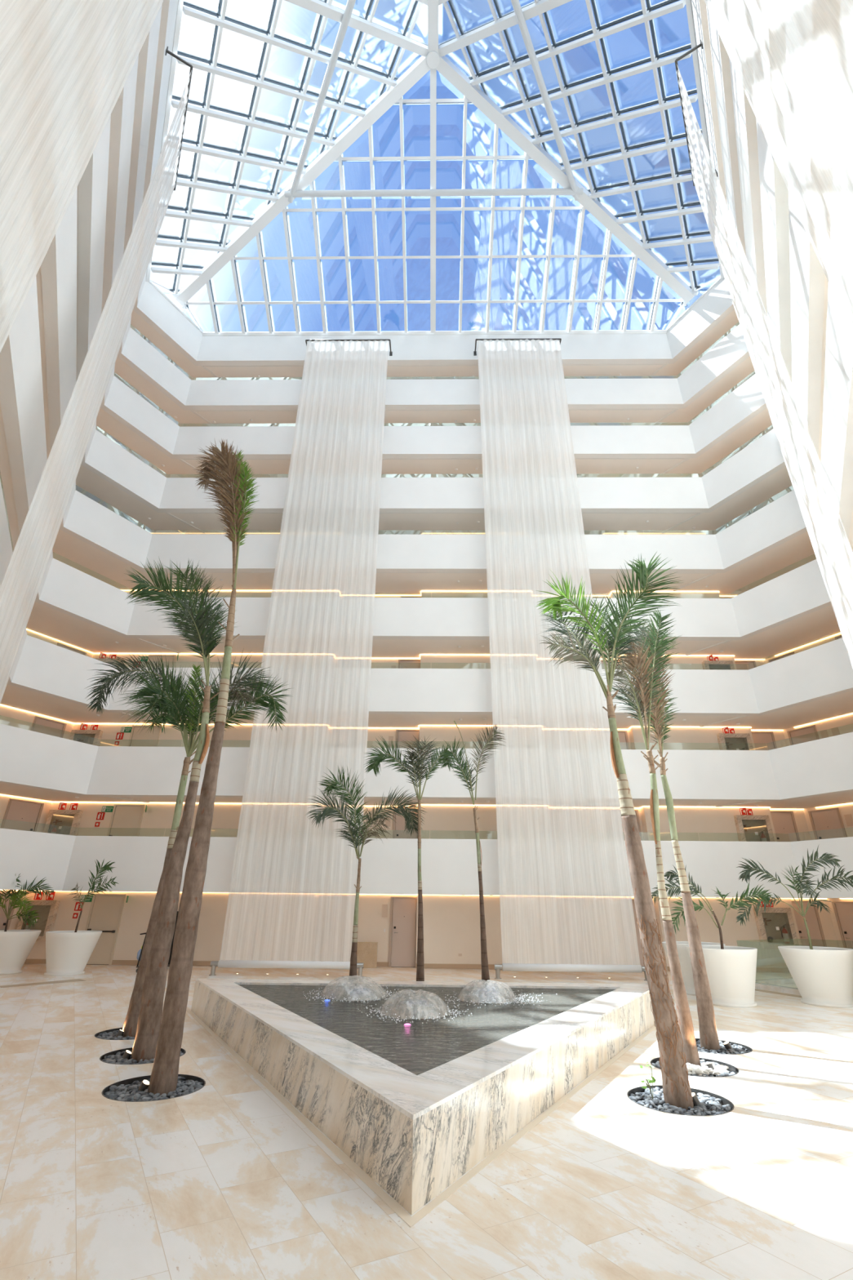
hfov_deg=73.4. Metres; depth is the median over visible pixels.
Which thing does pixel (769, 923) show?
upper cabinet
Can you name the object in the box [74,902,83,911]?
fire sign
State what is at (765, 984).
stone kerb
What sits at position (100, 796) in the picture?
parapet
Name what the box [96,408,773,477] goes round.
ceiling
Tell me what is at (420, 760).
palm tree
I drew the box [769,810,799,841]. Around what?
door
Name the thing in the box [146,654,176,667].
door
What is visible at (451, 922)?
wall
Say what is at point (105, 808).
exit sign
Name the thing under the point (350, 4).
tube
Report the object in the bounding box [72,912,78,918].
fire sign
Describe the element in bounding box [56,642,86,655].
door
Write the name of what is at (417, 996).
fountain
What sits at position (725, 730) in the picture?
fire sign
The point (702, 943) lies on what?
planter
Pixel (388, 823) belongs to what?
plate
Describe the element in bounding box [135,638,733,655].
parapet
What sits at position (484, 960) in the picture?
palm tree
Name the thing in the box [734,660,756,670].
door
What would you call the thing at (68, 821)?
upper cabinet
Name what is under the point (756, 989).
parapet
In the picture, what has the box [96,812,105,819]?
fire sign
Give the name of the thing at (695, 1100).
uplight
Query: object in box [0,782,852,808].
ceiling
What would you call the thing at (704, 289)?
window
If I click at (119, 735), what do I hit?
fire sign
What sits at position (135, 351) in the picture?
parapet
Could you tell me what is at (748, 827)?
upper cabinet
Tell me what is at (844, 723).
wall
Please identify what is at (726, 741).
door
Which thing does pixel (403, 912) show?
door
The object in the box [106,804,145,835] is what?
door
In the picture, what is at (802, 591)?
parapet
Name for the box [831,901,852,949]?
door
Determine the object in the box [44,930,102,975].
planter
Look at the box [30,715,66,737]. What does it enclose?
door
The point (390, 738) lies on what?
plate
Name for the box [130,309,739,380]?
ceiling
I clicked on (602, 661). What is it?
door
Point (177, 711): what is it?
palm tree
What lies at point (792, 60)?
curtain
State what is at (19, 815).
door
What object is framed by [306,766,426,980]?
palm tree
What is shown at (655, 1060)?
edging
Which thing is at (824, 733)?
plate
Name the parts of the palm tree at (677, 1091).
ringed stem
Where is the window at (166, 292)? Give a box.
[148,280,203,333]
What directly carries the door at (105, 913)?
in the wall at (451, 922)
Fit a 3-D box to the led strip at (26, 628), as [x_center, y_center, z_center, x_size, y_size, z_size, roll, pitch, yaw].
[0.034,-5.339,11.431,33.269,0.030,29.240,0,-25,1]
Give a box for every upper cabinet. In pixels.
[16,899,60,941]
[43,809,83,835]
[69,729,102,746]
[93,657,120,666]
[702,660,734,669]
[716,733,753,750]
[733,814,774,841]
[752,906,799,949]
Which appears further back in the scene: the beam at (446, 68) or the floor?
the beam at (446, 68)
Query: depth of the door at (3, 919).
19.85 m
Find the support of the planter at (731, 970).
on the floor
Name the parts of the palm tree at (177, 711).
ringed stem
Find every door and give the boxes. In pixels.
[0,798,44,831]
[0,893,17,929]
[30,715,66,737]
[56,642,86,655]
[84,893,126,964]
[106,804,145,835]
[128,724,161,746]
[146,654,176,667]
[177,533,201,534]
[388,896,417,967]
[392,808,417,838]
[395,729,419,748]
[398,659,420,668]
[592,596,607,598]
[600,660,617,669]
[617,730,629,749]
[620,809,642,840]
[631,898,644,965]
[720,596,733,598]
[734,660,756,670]
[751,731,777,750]
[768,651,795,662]
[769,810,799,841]
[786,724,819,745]
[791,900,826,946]
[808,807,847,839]
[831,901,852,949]
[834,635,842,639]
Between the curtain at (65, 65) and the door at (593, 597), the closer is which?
the curtain at (65, 65)
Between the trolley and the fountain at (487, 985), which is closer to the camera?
the fountain at (487, 985)
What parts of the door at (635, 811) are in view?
frame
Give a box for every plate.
[382,904,387,917]
[385,815,391,826]
[388,736,393,746]
[819,729,828,738]
[831,727,839,736]
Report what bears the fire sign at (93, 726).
attached to the wall at (451, 922)
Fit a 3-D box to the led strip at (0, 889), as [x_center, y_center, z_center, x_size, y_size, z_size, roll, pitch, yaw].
[-0.052,3.105,7.523,33.269,0.030,29.240,0,-25,1]
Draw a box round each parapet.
[0,276,852,639]
[0,480,852,715]
[0,723,852,800]
[0,827,852,897]
[0,978,84,987]
[40,186,825,573]
[76,115,791,512]
[99,54,767,458]
[100,795,765,807]
[117,4,750,410]
[119,712,747,727]
[133,0,734,365]
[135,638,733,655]
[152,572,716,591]
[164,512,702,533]
[177,457,690,477]
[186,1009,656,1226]
[190,408,678,426]
[200,364,667,380]
[755,988,801,997]
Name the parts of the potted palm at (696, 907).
stem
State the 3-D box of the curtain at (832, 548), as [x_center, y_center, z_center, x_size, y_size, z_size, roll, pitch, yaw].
[9.547,-6.149,14.759,0.900,27.660,4.600,-14,-28,28]
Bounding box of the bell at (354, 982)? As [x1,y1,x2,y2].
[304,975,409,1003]
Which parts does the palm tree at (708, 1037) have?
ringed stem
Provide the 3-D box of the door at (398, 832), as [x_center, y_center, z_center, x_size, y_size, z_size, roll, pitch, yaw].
[-0.771,7.480,21.567,1.010,2.220,0.095,0,-25,1]
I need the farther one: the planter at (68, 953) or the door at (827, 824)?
the door at (827, 824)
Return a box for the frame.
[182,68,687,336]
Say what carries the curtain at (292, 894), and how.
on the floor
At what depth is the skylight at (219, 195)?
23.91 m
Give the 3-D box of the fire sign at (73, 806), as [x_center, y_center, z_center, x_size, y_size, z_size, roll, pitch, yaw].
[-13.470,6.369,21.843,0.270,0.270,0.018,0,-25,1]
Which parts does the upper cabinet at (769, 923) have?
panel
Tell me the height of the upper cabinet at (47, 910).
1.290 m
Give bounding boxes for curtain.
[0,0,163,352]
[0,46,192,703]
[208,339,392,977]
[473,338,647,980]
[675,40,852,668]
[703,0,852,336]
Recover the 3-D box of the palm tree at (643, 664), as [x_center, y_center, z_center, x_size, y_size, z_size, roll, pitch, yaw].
[3.872,2.647,9.464,1.783,7.313,1.869,0,-25,1]
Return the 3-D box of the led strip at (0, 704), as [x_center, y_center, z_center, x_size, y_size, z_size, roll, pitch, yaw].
[0.005,-2.524,10.128,33.269,0.030,29.240,0,-25,1]
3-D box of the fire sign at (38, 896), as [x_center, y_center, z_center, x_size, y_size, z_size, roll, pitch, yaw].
[-13.852,9.132,20.431,0.018,0.260,0.260,-14,-28,28]
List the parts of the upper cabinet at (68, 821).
panel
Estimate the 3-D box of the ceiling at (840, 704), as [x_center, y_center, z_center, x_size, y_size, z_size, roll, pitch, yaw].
[0.008,-2.909,10.274,34.756,0.780,30.100,0,-25,1]
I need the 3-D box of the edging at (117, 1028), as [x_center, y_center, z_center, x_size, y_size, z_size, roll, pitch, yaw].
[-4.861,6.558,9.427,1.118,0.152,1.118,0,-25,1]
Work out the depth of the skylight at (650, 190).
23.72 m
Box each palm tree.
[85,650,292,1037]
[124,556,236,1062]
[147,438,259,1097]
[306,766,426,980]
[364,735,451,981]
[436,720,506,982]
[534,552,693,1109]
[602,609,700,1066]
[640,643,719,1050]
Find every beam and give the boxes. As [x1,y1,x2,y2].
[175,55,431,306]
[427,0,438,53]
[435,55,694,302]
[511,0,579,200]
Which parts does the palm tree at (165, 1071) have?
ringed stem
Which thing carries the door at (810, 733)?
in the wall at (844, 723)
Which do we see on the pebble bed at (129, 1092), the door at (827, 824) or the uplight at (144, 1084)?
the uplight at (144, 1084)
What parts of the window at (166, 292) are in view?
gable glass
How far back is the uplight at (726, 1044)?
8.91 m
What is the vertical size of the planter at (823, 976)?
1.127 m
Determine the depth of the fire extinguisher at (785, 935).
19.59 m
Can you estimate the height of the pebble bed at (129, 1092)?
0.114 m
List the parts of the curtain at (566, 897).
wall arm, floor post, rod, floor post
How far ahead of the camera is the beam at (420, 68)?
25.93 m
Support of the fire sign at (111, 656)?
attached to the wall at (451, 922)
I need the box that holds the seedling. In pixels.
[640,1061,656,1099]
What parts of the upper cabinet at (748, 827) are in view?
panel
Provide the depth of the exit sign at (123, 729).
23.09 m
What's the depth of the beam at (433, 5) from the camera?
22.74 m
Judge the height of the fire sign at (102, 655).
0.260 m
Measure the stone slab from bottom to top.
0.782 m
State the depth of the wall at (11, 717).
21.52 m
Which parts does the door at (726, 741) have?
panel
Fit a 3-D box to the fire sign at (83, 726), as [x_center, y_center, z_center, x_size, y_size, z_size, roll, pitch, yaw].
[-13.795,3.500,23.038,0.018,0.260,0.260,-14,-28,28]
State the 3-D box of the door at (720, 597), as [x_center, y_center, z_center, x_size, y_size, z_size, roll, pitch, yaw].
[13.548,-0.918,25.262,0.980,2.220,0.095,0,-25,1]
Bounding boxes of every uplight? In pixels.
[115,1029,124,1036]
[121,1049,131,1059]
[137,1080,149,1091]
[691,1092,700,1106]
[705,1062,714,1070]
[723,1040,732,1049]
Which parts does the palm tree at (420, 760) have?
ringed stem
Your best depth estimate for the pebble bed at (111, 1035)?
9.25 m
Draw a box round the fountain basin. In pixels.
[191,978,655,1214]
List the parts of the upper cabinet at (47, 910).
panel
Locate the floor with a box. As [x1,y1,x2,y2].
[0,964,852,1279]
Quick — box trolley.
[135,931,146,972]
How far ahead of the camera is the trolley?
17.68 m
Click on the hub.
(433, 57)
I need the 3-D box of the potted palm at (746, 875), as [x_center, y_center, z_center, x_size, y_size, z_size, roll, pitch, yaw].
[8.988,6.210,13.820,3.721,2.430,1.292,3,-25,-5]
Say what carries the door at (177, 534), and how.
in the wall at (451, 922)
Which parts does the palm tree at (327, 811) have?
ringed stem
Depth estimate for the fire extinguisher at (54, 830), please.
21.35 m
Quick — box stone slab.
[356,942,377,968]
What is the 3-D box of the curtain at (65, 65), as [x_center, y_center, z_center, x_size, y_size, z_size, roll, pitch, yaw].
[-5.211,-9.289,8.300,0.900,27.660,4.600,14,-28,-26]
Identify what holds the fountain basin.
on the floor
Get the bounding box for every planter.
[0,929,41,974]
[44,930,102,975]
[675,941,696,995]
[685,945,757,1007]
[701,942,724,945]
[777,946,852,1007]
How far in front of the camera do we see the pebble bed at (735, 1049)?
8.80 m
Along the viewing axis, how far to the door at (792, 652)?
23.82 m
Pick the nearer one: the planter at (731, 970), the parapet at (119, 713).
the planter at (731, 970)
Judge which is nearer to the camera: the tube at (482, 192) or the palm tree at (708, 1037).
the palm tree at (708, 1037)
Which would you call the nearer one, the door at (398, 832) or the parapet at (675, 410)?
the door at (398, 832)
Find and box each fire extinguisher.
[23,916,31,929]
[49,824,58,833]
[759,830,767,841]
[780,924,790,944]
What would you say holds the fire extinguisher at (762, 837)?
in the upper cabinet at (748, 827)
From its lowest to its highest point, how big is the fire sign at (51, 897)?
0.270 m
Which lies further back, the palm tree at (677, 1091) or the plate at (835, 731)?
the plate at (835, 731)
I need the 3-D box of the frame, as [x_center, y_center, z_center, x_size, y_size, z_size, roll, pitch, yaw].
[0.316,-20.371,26.994,25.860,6.166,9.014,0,-25,1]
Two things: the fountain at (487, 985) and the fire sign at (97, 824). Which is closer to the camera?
the fountain at (487, 985)
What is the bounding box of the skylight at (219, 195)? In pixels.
[145,0,428,298]
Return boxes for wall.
[0,629,93,929]
[23,533,839,973]
[764,633,852,947]
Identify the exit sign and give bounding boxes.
[80,894,93,902]
[101,805,113,812]
[120,727,132,732]
[137,656,148,661]
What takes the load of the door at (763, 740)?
in the wall at (451, 922)
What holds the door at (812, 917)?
in the wall at (451, 922)
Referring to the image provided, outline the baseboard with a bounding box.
[24,959,789,972]
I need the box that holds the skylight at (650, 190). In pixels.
[438,0,724,296]
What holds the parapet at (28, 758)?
attached to the floor
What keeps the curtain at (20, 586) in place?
on the floor
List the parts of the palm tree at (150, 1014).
ringed stem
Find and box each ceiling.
[0,401,852,658]
[0,684,852,729]
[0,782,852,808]
[35,266,828,595]
[75,185,793,534]
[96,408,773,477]
[114,356,755,426]
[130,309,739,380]
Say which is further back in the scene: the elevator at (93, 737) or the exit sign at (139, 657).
the exit sign at (139, 657)
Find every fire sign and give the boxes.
[33,891,43,899]
[45,891,55,900]
[57,802,66,809]
[69,803,78,809]
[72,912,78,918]
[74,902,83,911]
[80,723,87,729]
[90,724,97,729]
[94,822,100,826]
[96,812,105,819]
[99,652,106,658]
[109,654,116,658]
[115,732,124,739]
[706,654,713,660]
[722,726,729,733]
[728,728,734,733]
[739,807,746,814]
[746,808,752,814]
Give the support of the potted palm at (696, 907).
on the planter at (731, 970)
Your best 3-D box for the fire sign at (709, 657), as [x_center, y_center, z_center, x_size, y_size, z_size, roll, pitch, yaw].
[11.875,0.768,23.956,0.018,0.250,0.250,14,-28,-26]
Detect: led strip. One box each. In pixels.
[0,704,852,730]
[0,794,852,809]
[0,888,852,898]
[26,628,840,660]
[122,590,735,596]
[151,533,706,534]
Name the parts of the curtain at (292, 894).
floor post, rod, floor post, wall arm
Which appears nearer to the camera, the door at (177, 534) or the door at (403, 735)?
the door at (403, 735)
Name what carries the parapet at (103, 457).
attached to the floor
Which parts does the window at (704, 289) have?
gable glass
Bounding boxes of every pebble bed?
[96,1029,134,1039]
[101,1049,184,1064]
[103,1075,203,1101]
[628,1086,731,1115]
[651,1059,737,1076]
[685,1062,728,1075]
[696,1040,750,1053]
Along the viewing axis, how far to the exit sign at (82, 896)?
20.48 m
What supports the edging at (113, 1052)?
on the floor
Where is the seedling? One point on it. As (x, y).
(653, 1080)
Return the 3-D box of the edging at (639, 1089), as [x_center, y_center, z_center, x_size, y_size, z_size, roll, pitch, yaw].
[2.845,5.243,6.417,1.118,0.152,1.118,0,-25,1]
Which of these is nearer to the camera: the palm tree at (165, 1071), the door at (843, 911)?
the palm tree at (165, 1071)
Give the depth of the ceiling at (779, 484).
25.88 m
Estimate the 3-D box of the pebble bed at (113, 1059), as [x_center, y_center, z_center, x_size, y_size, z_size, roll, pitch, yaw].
[-3.998,5.918,8.080,1.089,0.110,1.092,-18,-31,35]
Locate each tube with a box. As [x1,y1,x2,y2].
[284,187,582,197]
[288,0,355,203]
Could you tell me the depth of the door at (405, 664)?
24.56 m
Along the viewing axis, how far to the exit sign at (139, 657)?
24.40 m
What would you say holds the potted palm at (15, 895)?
in the planter at (15, 945)
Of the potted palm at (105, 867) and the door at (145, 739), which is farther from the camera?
the door at (145, 739)
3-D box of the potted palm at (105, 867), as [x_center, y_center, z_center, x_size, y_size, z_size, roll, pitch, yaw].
[-10.305,7.952,17.773,1.781,2.232,0.673,-10,-27,21]
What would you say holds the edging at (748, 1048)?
on the floor
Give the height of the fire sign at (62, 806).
0.260 m
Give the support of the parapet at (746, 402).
attached to the floor
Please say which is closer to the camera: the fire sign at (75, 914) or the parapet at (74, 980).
the parapet at (74, 980)
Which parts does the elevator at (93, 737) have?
panel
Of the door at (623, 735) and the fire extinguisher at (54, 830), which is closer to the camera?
the fire extinguisher at (54, 830)
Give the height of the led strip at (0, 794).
0.030 m
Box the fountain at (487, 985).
[418,979,556,1008]
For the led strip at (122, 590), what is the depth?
25.62 m
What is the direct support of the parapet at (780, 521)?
attached to the floor
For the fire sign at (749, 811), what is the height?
0.250 m
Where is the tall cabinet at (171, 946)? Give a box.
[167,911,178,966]
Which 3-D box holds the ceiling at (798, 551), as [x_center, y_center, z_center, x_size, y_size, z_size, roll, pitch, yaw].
[0.066,-8.538,12.879,34.756,0.780,30.100,0,-25,1]
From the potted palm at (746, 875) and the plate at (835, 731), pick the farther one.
the plate at (835, 731)
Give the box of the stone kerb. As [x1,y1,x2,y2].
[755,977,800,995]
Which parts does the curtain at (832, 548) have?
rod, wall arm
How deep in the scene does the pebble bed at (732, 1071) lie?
7.67 m
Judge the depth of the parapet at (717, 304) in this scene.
29.05 m
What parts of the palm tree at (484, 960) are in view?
ringed stem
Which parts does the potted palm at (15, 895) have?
stem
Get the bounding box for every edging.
[94,1027,129,1039]
[99,1047,186,1064]
[102,1074,205,1102]
[626,1084,734,1115]
[650,1057,739,1076]
[695,1038,752,1054]
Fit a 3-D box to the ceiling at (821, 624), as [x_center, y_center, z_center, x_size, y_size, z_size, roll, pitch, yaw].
[0.037,-5.723,11.576,34.756,0.780,30.100,0,-25,1]
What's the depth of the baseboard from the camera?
19.47 m
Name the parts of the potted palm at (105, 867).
stem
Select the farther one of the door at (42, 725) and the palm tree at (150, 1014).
the door at (42, 725)
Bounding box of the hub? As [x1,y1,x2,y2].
[426,50,439,69]
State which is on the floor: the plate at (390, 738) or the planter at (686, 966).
the planter at (686, 966)
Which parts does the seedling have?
stem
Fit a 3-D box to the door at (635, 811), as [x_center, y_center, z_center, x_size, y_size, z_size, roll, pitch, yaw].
[7.543,7.506,21.442,1.080,2.220,0.095,0,-25,1]
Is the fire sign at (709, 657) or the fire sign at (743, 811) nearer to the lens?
the fire sign at (743, 811)
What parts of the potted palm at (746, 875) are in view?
stem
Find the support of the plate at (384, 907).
attached to the wall at (451, 922)
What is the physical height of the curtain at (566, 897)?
27.660 m
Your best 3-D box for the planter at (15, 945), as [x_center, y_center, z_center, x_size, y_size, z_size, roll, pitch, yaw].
[-12.722,9.441,17.346,1.520,1.127,1.520,0,-25,1]
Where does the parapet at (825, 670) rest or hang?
attached to the floor
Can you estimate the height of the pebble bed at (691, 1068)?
0.106 m
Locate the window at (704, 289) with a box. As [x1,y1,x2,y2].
[666,275,721,330]
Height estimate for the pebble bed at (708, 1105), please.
0.118 m
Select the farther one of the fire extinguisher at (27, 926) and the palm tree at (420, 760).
the fire extinguisher at (27, 926)
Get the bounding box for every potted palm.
[0,873,54,931]
[69,858,119,932]
[651,864,773,949]
[736,845,852,949]
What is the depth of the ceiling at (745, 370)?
28.39 m
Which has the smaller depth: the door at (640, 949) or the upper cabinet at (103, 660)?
the door at (640, 949)
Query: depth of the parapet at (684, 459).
26.81 m
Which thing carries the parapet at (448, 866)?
attached to the floor
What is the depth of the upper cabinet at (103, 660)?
24.17 m
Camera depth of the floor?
4.64 m
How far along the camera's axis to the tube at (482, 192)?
26.23 m
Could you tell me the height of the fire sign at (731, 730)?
0.250 m
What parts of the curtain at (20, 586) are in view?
wall arm, rod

